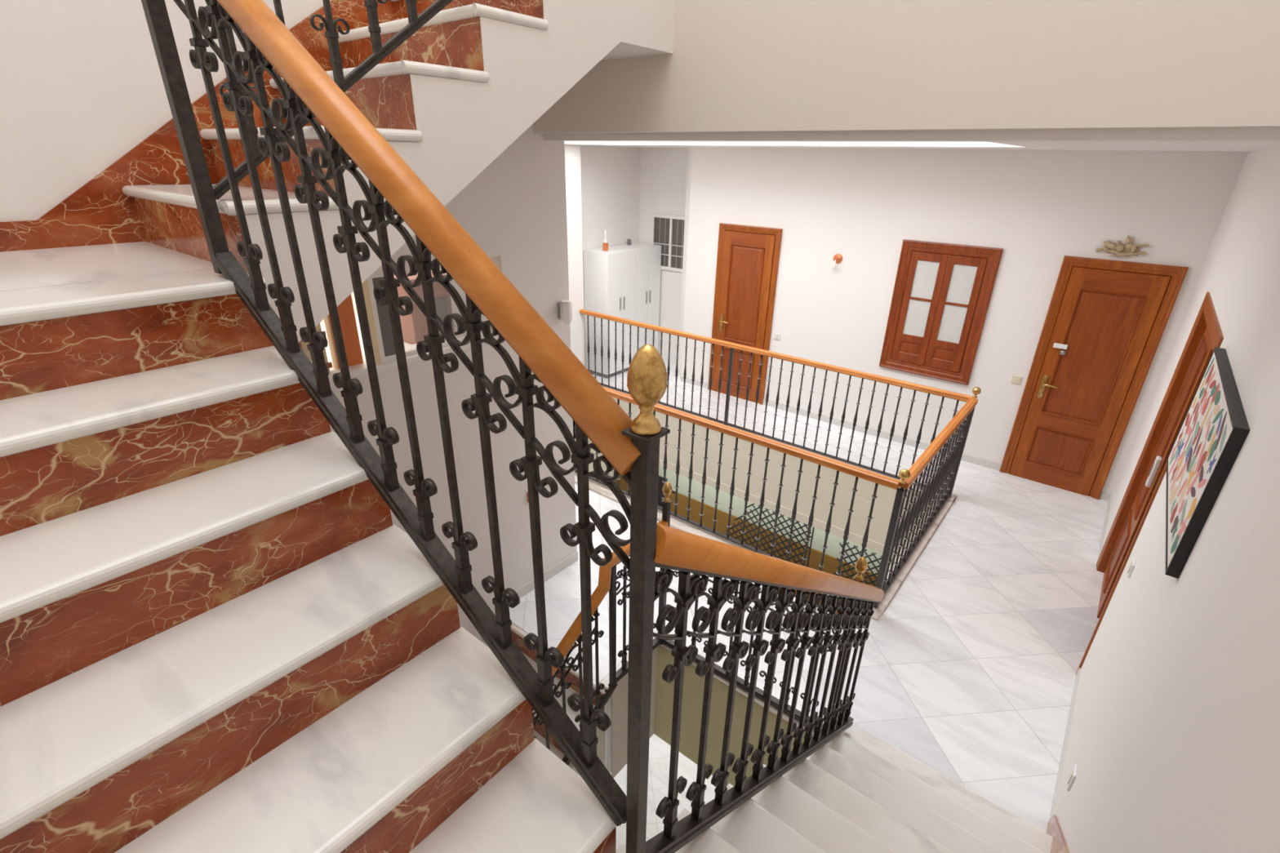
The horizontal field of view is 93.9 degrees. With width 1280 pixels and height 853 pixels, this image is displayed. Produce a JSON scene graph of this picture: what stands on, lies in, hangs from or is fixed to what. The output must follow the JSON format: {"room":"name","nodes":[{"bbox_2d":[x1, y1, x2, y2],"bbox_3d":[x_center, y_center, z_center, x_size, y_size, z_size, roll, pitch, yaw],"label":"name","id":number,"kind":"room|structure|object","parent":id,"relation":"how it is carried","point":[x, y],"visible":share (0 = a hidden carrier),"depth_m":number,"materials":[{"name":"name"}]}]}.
{"room":"stairwell","nodes":[
{"label":"stairwell","id":0,"kind":"room"},
{"bbox_2d":[0,0,577,643],"bbox_3d":[-1.529,0.027,2.884,0.200,10.800,3.160,19,30,35],"label":"wall","id":1,"kind":"structure","parent":0,"point":[82,86],"depth_m":3.02,"materials":[{"name":"paint"}]},
{"bbox_2d":[328,265,498,383],"bbox_3d":[-1.222,-0.564,3.014,0.205,0.470,1.198,19,30,35],"label":"window","id":2,"kind":"structure","parent":1,"relation":"in","point":[378,316],"depth_m":2.90,"materials":[{"name":"white paint"}]},
{"bbox_2d":[298,323,332,370],"bbox_3d":[-1.515,-0.371,2.706,0.024,0.300,0.190,19,30,35],"label":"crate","id":3,"kind":"object","parent":2,"relation":"on","point":[303,345],"visible":0.17,"depth_m":2.73,"materials":[{"name":"beige wood"}]},
{"bbox_2d":[324,293,363,369],"bbox_3d":[-1.404,-0.473,2.815,0.040,0.400,0.132,19,30,35],"label":"wooden board","id":4,"kind":"object","parent":2,"relation":"on","point":[345,309],"visible":0.64,"depth_m":2.83,"materials":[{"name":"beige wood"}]},
{"bbox_2d":[507,551,577,599],"bbox_3d":[-0.718,1.106,4.320,0.012,0.080,0.760,19,30,35],"label":"baseboard","id":5,"kind":"structure","parent":1,"relation":"attached to","point":[552,571],"depth_m":4.39,"materials":[{"name":"white stone"}]},
{"bbox_2d":[557,299,570,319],"bbox_3d":[-0.467,-0.710,3.716,0.099,0.145,0.074,19,30,35],"label":"wall lamp","id":6,"kind":"object","parent":1,"relation":"attached to","point":[566,302],"visible":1,"depth_m":3.71,"materials":[{"name":"silver metal"}]},
{"bbox_2d":[320,291,358,323],"bbox_3d":[-2.147,-0.131,3.812,0.100,2.700,2.200,19,30,35],"label":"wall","id":7,"kind":"structure","parent":0,"point":[352,293],"depth_m":3.83,"materials":[{"name":"paint"}]},
{"bbox_2d":[320,316,410,363],"bbox_3d":[-1.820,-0.430,3.323,1.000,0.060,2.100,19,30,35],"label":"floor","id":8,"kind":"structure","parent":0,"point":[322,325],"depth_m":3.35,"materials":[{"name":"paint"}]},
{"bbox_2d":[393,271,452,344],"bbox_3d":[-1.230,-0.670,3.370,0.212,0.360,0.240,19,30,35],"label":"base cabinet","id":9,"kind":"object","parent":8,"relation":"on","point":[414,326],"visible":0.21,"depth_m":3.30,"materials":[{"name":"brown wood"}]},
{"bbox_2d":[431,268,481,334],"bbox_3d":[-1.075,-0.777,3.566,0.250,0.400,0.270,19,30,35],"label":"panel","id":10,"kind":"object","parent":8,"relation":"on","point":[453,308],"visible":0.03,"depth_m":3.43,"materials":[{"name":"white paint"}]},
{"bbox_2d":[564,144,585,440],"bbox_3d":[-1.936,-0.153,7.269,0.440,7.500,3.200,19,30,35],"label":"wall","id":11,"kind":"structure","parent":0,"point":[572,152],"depth_m":7.43,"materials":[{"name":"paint"}]},
{"bbox_2d":[587,437,897,557],"bbox_3d":[0.966,0.721,7.164,4.660,0.100,0.006,19,30,35],"label":"trim","id":12,"kind":"structure","parent":11,"relation":"attached to","point":[854,538],"depth_m":6.70,"materials":[{"name":"beige paint"}]},
{"bbox_2d":[574,385,957,619],"bbox_3d":[0.437,0.328,6.162,4.766,0.022,2.140,19,30,35],"label":"trim","id":13,"kind":"structure","parent":11,"relation":"attached to","point":[677,523],"depth_m":4.98,"materials":[{"name":"stone"}]},
{"bbox_2d":[574,386,899,576],"bbox_3d":[-0.192,0.147,5.292,4.680,0.962,0.066,19,30,35],"label":"railing","id":14,"kind":"object","parent":13,"relation":"on","point":[888,482],"visible":0.44,"depth_m":4.44,"materials":[{"name":"black metal"}]},
{"bbox_2d":[579,309,972,491],"bbox_3d":[1.045,-0.444,6.679,4.700,0.984,0.066,19,30,35],"label":"railing","id":15,"kind":"object","parent":13,"relation":"on","point":[876,378],"visible":0.86,"depth_m":6.33,"materials":[{"name":"black metal"}]},
{"bbox_2d":[873,468,910,608],"bbox_3d":[1.639,0.758,3.935,0.068,1.076,0.068,19,30,35],"label":"railing post","id":16,"kind":"object","parent":13,"relation":"on","point":[904,474],"visible":0.98,"depth_m":3.88,"materials":[{"name":"black metal"}]},
{"bbox_2d":[882,397,977,594],"bbox_3d":[2.254,0.488,4.643,0.066,0.962,1.910,19,30,35],"label":"railing","id":17,"kind":"object","parent":13,"relation":"on","point":[944,475],"visible":0.99,"depth_m":4.52,"materials":[{"name":"black metal"}]},
{"bbox_2d":[947,386,981,497],"bbox_3d":[2.869,0.155,5.323,0.068,1.076,0.068,19,30,35],"label":"railing post","id":18,"kind":"object","parent":13,"relation":"on","point":[976,390],"visible":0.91,"depth_m":5.30,"materials":[{"name":"black metal"}]},
{"bbox_2d":[580,145,640,481],"bbox_3d":[-1.582,-0.405,7.843,0.200,7.500,4.620,19,30,35],"label":"wall","id":19,"kind":"structure","parent":0,"point":[611,175],"depth_m":8.01,"materials":[{"name":"paint"}]},
{"bbox_2d":[609,733,715,848],"bbox_3d":[-0.163,4.222,6.897,8.200,0.100,8.000,19,30,35],"label":"floor","id":20,"kind":"structure","parent":0,"point":[659,762],"depth_m":6.96,"materials":[{"name":"stone"}]},
{"bbox_2d":[725,503,814,567],"bbox_3d":[1.627,2.223,8.095,1.255,2.633,0.024,19,30,35],"label":"gate","id":21,"kind":"object","parent":20,"relation":"on","point":[755,508],"visible":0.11,"depth_m":7.64,"materials":[{"name":"black metal"}]},
{"bbox_2d":[834,542,881,586],"bbox_3d":[2.661,2.614,7.348,0.932,2.573,0.024,19,30,35],"label":"gate","id":22,"kind":"object","parent":20,"relation":"on","point":[847,543],"visible":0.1,"depth_m":7.00,"materials":[{"name":"black metal"}]},
{"bbox_2d":[639,146,688,364],"bbox_3d":[0.443,-2.711,8.419,1.430,3.700,0.180,19,30,35],"label":"wall","id":23,"kind":"structure","parent":0,"point":[663,171],"depth_m":8.30,"materials":[{"name":"paint"}]},
{"bbox_2d":[650,213,684,272],"bbox_3d":[0.416,-2.562,8.356,0.660,0.746,0.035,19,30,35],"label":"window","id":24,"kind":"structure","parent":23,"relation":"in","point":[667,231],"depth_m":8.36,"materials":[{"name":"white paint"}]},
{"bbox_2d":[677,146,692,374],"bbox_3d":[0.756,-2.462,7.884,0.200,3.700,0.340,19,30,35],"label":"wall","id":25,"kind":"structure","parent":0,"point":[690,148],"depth_m":7.87,"materials":[{"name":"paint"}]},
{"bbox_2d":[612,397,931,550],"bbox_3d":[0.977,0.415,7.033,4.660,0.765,0.011,19,30,35],"label":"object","id":26,"kind":"structure","parent":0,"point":[884,503],"depth_m":6.57,"materials":[{"name":"beige paint"}]},
{"bbox_2d":[509,361,1107,833],"bbox_3d":[0.303,0.639,6.465,7.861,0.800,5.410,19,30,35],"label":"floor","id":27,"kind":"structure","parent":0,"point":[969,670],"depth_m":4.01,"materials":[{"name":"stone"}]},
{"bbox_2d":[484,613,605,775],"bbox_3d":[-1.083,2.273,3.505,1.010,1.388,1.568,19,30,35],"label":"staircase","id":28,"kind":"structure","parent":27,"relation":"on","point":[518,634],"depth_m":3.65,"materials":[{"name":"stone"}]},
{"bbox_2d":[532,520,668,765],"bbox_3d":[-0.441,1.634,3.192,0.058,1.832,1.772,20,31,36],"label":"balustrade","id":29,"kind":"object","parent":28,"relation":"on","point":[607,577],"visible":0.28,"depth_m":3.20,"materials":[{"name":"metal"}]},
{"bbox_2d":[583,242,661,378],"bbox_3d":[-0.229,-1.663,8.500,0.446,1.700,1.140,19,30,35],"label":"wardrobe","id":30,"kind":"object","parent":27,"relation":"on","point":[623,281],"visible":0.88,"depth_m":8.21,"materials":[{"name":"white paint"}]},
{"bbox_2d":[602,230,608,250],"bbox_3d":[-0.450,-2.428,7.801,0.056,0.262,0.056,19,30,35],"label":"table lamp","id":31,"kind":"object","parent":30,"relation":"on","point":[605,245],"visible":1,"depth_m":7.80,"materials":[{"name":"orange metal"}]},
{"bbox_2d":[626,238,631,244],"bbox_3d":[-0.152,-2.593,8.393,0.060,0.085,0.060,19,30,35],"label":"speaker","id":32,"kind":"object","parent":30,"relation":"on","point":[628,241],"visible":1,"depth_m":8.37},
{"bbox_2d":[611,647,657,777],"bbox_3d":[-0.037,1.851,3.885,0.013,0.825,0.438,19,30,35],"label":"trim","id":33,"kind":"structure","parent":27,"relation":"attached to","point":[620,695],"depth_m":3.81,"materials":[{"name":"paint"}]},
{"bbox_2d":[599,630,813,737],"bbox_3d":[0.420,1.592,3.369,1.254,0.020,0.580,19,30,35],"label":"trim","id":34,"kind":"structure","parent":27,"relation":"on","point":[605,681],"depth_m":3.49,"materials":[{"name":"stone"}]},
{"bbox_2d":[657,481,672,644],"bbox_3d":[0.143,0.842,3.569,0.054,1.170,0.054,19,30,35],"label":"newel post","id":35,"kind":"object","parent":34,"relation":"on","point":[667,488],"visible":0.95,"depth_m":3.40,"materials":[{"name":"metal"}]},
{"bbox_2d":[661,570,847,729],"bbox_3d":[0.572,1.112,3.327,1.086,0.852,0.058,18,30,33],"label":"balustrade","id":36,"kind":"object","parent":34,"relation":"on","point":[743,684],"visible":0.24,"depth_m":3.33,"materials":[{"name":"metal"}]},
{"bbox_2d":[826,556,867,723],"bbox_3d":[1.008,1.130,2.970,0.054,1.170,0.054,19,30,35],"label":"newel post","id":37,"kind":"object","parent":34,"relation":"on","point":[861,565],"visible":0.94,"depth_m":2.78,"materials":[{"name":"metal"}]},
{"bbox_2d":[653,644,805,786],"bbox_3d":[0.570,1.945,3.704,1.210,0.825,0.011,19,30,35],"label":"wall","id":38,"kind":"structure","parent":27,"relation":"attached to","point":[693,684],"depth_m":3.79,"materials":[{"name":"paint"}]},
{"bbox_2d":[616,724,1069,852],"bbox_3d":[0.592,1.713,1.737,0.946,1.750,3.160,19,30,35],"label":"staircase","id":39,"kind":"structure","parent":27,"relation":"on","point":[858,793],"depth_m":2.23,"materials":[{"name":"stone"}]},
{"bbox_2d":[0,241,616,852],"bbox_3d":[-1.232,0.428,1.358,2.216,1.338,1.114,19,30,35],"label":"staircase","id":40,"kind":"structure","parent":39,"relation":"on","point":[218,634],"depth_m":1.18,"materials":[{"name":"stone"}]},
{"bbox_2d":[141,0,229,274],"bbox_3d":[-1.068,-0.949,1.305,0.035,1.205,0.035,19,30,35],"label":"post","id":41,"kind":"object","parent":40,"relation":"on","point":[156,13],"visible":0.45,"depth_m":1.40,"materials":[{"name":"black metal"}]},
{"bbox_2d":[0,0,675,342],"bbox_3d":[-1.132,-1.171,1.850,0.940,1.680,2.930,19,30,35],"label":"staircase","id":42,"kind":"structure","parent":40,"relation":"on","point":[454,95],"depth_m":1.97,"materials":[{"name":"stone"}]},
{"bbox_2d":[212,0,453,199],"bbox_3d":[-0.514,-1.778,1.699,0.058,2.061,1.764,19,30,35],"label":"balustrade","id":43,"kind":"object","parent":42,"relation":"on","point":[380,51],"visible":0.45,"depth_m":1.64,"materials":[{"name":"metal"}]},
{"bbox_2d":[173,0,640,826],"bbox_3d":[-0.530,-0.180,1.191,1.364,1.752,0.058,18,29,33],"label":"balustrade","id":44,"kind":"object","parent":40,"relation":"on","point":[349,135],"visible":1,"depth_m":1.10,"materials":[{"name":"metal"}]},
{"bbox_2d":[621,343,670,852],"bbox_3d":[-0.003,0.585,1.086,0.054,1.519,0.054,19,30,35],"label":"newel post","id":45,"kind":"object","parent":39,"relation":"on","point":[646,375],"visible":1,"depth_m":0.91,"materials":[{"name":"metal"}]},
{"bbox_2d":[645,524,884,852],"bbox_3d":[0.536,0.840,1.983,0.059,2.106,1.820,19,30,34],"label":"balustrade","id":46,"kind":"object","parent":39,"relation":"on","point":[686,553],"visible":1,"depth_m":1.49,"materials":[{"name":"metal"}]},
{"bbox_2d":[533,0,1279,133],"bbox_3d":[0.697,-3.019,1.534,3.131,4.057,0.070,19,30,35],"label":"wall","id":47,"kind":"structure","parent":0,"point":[734,65],"depth_m":1.99,"materials":[{"name":"paint"}]},
{"bbox_2d":[542,127,1279,142],"bbox_3d":[0.740,-1.536,2.302,3.131,0.790,0.160,19,30,35],"label":"trim","id":48,"kind":"structure","parent":47,"relation":"attached to","point":[1209,134],"depth_m":2.08,"materials":[{"name":"paint"}]},
{"bbox_2d":[564,141,1279,151],"bbox_3d":[0.988,-2.692,4.881,6.311,0.700,4.540,19,30,35],"label":"ceiling","id":49,"kind":"structure","parent":0,"point":[1139,146],"depth_m":4.76,"materials":[{"name":"paint"}]},
{"bbox_2d":[658,146,1248,573],"bbox_3d":[1.560,-1.220,7.332,7.411,5.480,0.200,19,30,35],"label":"wall","id":50,"kind":"structure","parent":0,"point":[1042,207],"depth_m":5.96,"materials":[{"name":"paint"}]},
{"bbox_2d":[657,475,666,506],"bbox_3d":[0.222,1.737,9.641,0.420,2.180,0.050,19,30,35],"label":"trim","id":51,"kind":"structure","parent":50,"relation":"attached to","point":[660,485],"depth_m":9.20,"materials":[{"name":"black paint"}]},
{"bbox_2d":[707,222,782,404],"bbox_3d":[1.249,-1.355,7.368,0.815,2.125,0.094,19,30,35],"label":"door","id":52,"kind":"structure","parent":50,"relation":"in","point":[748,258],"depth_m":7.29,"materials":[{"name":"brown wood"}]},
{"bbox_2d":[614,475,877,586],"bbox_3d":[1.486,2.199,8.870,7.411,2.020,0.220,19,30,35],"label":"trim","id":53,"kind":"structure","parent":50,"relation":"attached to","point":[830,563],"depth_m":8.44,"materials":[{"name":"brown paint"}]},
{"bbox_2d":[773,333,780,340],"bbox_3d":[1.642,-1.080,7.170,0.078,0.078,0.014,19,30,35],"label":"light switch","id":54,"kind":"object","parent":50,"relation":"attached to","point":[776,335],"visible":1,"depth_m":7.16,"materials":[{"name":"white plastic"}]},
{"bbox_2d":[832,253,842,269],"bbox_3d":[2.108,-1.769,6.421,0.100,0.160,0.066,19,30,35],"label":"sconce","id":55,"kind":"object","parent":50,"relation":"attached to","point":[837,258],"visible":1,"depth_m":6.41,"materials":[{"name":"orange glass"}]},
{"bbox_2d":[680,375,1111,501],"bbox_3d":[2.458,-0.002,6.917,4.881,0.075,0.012,19,30,35],"label":"baseboard","id":56,"kind":"structure","parent":50,"relation":"attached to","point":[988,464],"depth_m":6.78,"materials":[{"name":"white stone"}]},
{"bbox_2d":[879,239,1003,385],"bbox_3d":[2.953,-1.139,5.969,0.882,1.320,0.034,19,30,35],"label":"window","id":57,"kind":"structure","parent":50,"relation":"in","point":[933,304],"depth_m":5.95,"materials":[{"name":"brown wood"}]},
{"bbox_2d":[902,260,939,337],"bbox_3d":[2.832,-1.285,6.032,0.210,0.750,0.004,19,30,35],"label":"window pane","id":58,"kind":"object","parent":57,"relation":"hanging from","point":[925,274],"depth_m":6.02,"materials":[{"name":"white glass"}]},
{"bbox_2d":[937,263,977,343],"bbox_3d":[3.093,-1.193,5.841,0.210,0.750,0.004,19,30,35],"label":"window pane","id":59,"kind":"object","parent":57,"relation":"hanging from","point":[962,281],"depth_m":5.83,"materials":[{"name":"white glass"}]},
{"bbox_2d":[1010,375,1022,384],"bbox_3d":[3.594,-0.444,5.716,0.078,0.078,0.014,19,30,35],"label":"light switch","id":60,"kind":"object","parent":50,"relation":"attached to","point":[1015,380],"visible":1,"depth_m":5.71,"materials":[{"name":"beige plastic"}]},
{"bbox_2d":[999,255,1188,499],"bbox_3d":[3.971,-0.396,5.372,0.827,2.120,0.094,19,30,35],"label":"door","id":61,"kind":"structure","parent":50,"relation":"in","point":[1076,407],"depth_m":5.32,"materials":[{"name":"brown wood"}]},
{"bbox_2d":[1053,342,1067,355],"bbox_3d":[3.784,-0.697,5.394,0.107,0.097,0.030,19,30,35],"label":"lock","id":62,"kind":"object","parent":61,"relation":"attached to","point":[1057,345],"visible":1,"depth_m":5.38,"materials":[{"name":"white plastic"}]},
{"bbox_2d":[1095,235,1149,257],"bbox_3d":[3.967,-1.484,4.919,0.343,0.170,0.040,19,30,35],"label":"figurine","id":63,"kind":"object","parent":50,"relation":"attached to","point":[1121,250],"visible":1,"depth_m":4.92,"materials":[{"name":"beige ceramic"}]},
{"bbox_2d":[1054,145,1279,852],"bbox_3d":[2.323,0.313,2.419,0.200,10.800,7.180,19,30,35],"label":"wall","id":64,"kind":"structure","parent":0,"point":[1174,741],"depth_m":1.79,"materials":[{"name":"paint"}]},
{"bbox_2d":[1066,764,1077,791],"bbox_3d":[1.933,1.571,2.679,0.014,0.100,0.075,19,30,35],"label":"wall socket","id":65,"kind":"object","parent":64,"relation":"attached to","point":[1072,776],"visible":1,"depth_m":2.66,"materials":[{"name":"white plastic"}]},
{"bbox_2d":[1048,494,1111,820],"bbox_3d":[3.130,1.258,4.158,0.010,0.075,3.848,19,30,35],"label":"baseboard","id":66,"kind":"structure","parent":64,"relation":"attached to","point":[1054,805],"depth_m":3.26,"materials":[{"name":"white stone"}]},
{"bbox_2d":[1127,558,1135,577],"bbox_3d":[2.506,0.722,3.053,0.014,0.078,0.078,19,30,35],"label":"light switch","id":67,"kind":"object","parent":64,"relation":"attached to","point":[1131,566],"visible":1,"depth_m":3.04,"materials":[{"name":"white plastic"}]},
{"bbox_2d":[1075,291,1223,674],"bbox_3d":[3.220,0.360,3.667,0.222,2.120,1.440,19,30,35],"label":"door","id":68,"kind":"structure","parent":64,"relation":"in","point":[1206,334],"depth_m":3.91,"materials":[{"name":"brown wood"}]},
{"bbox_2d":[1145,456,1162,487],"bbox_3d":[3.211,0.282,3.740,0.031,0.200,0.064,19,30,35],"label":"keypad lock","id":69,"kind":"object","parent":68,"relation":"attached to","point":[1155,466],"visible":1,"depth_m":3.72,"materials":[{"name":"white plastic"}]},
{"bbox_2d":[1164,346,1249,578],"bbox_3d":[2.213,0.086,2.369,0.036,0.568,1.150,19,30,35],"label":"painting","id":70,"kind":"object","parent":64,"relation":"attached to","point":[1214,429],"visible":1,"depth_m":2.16,"materials":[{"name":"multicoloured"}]},
{"bbox_2d":[1168,357,1226,553],"bbox_3d":[2.201,0.086,2.379,0.001,0.529,1.101,19,30,35],"label":"artwork","id":71,"kind":"object","parent":70,"relation":"attached to","point":[1200,442],"depth_m":2.30,"materials":[{"name":"multicoloured"}]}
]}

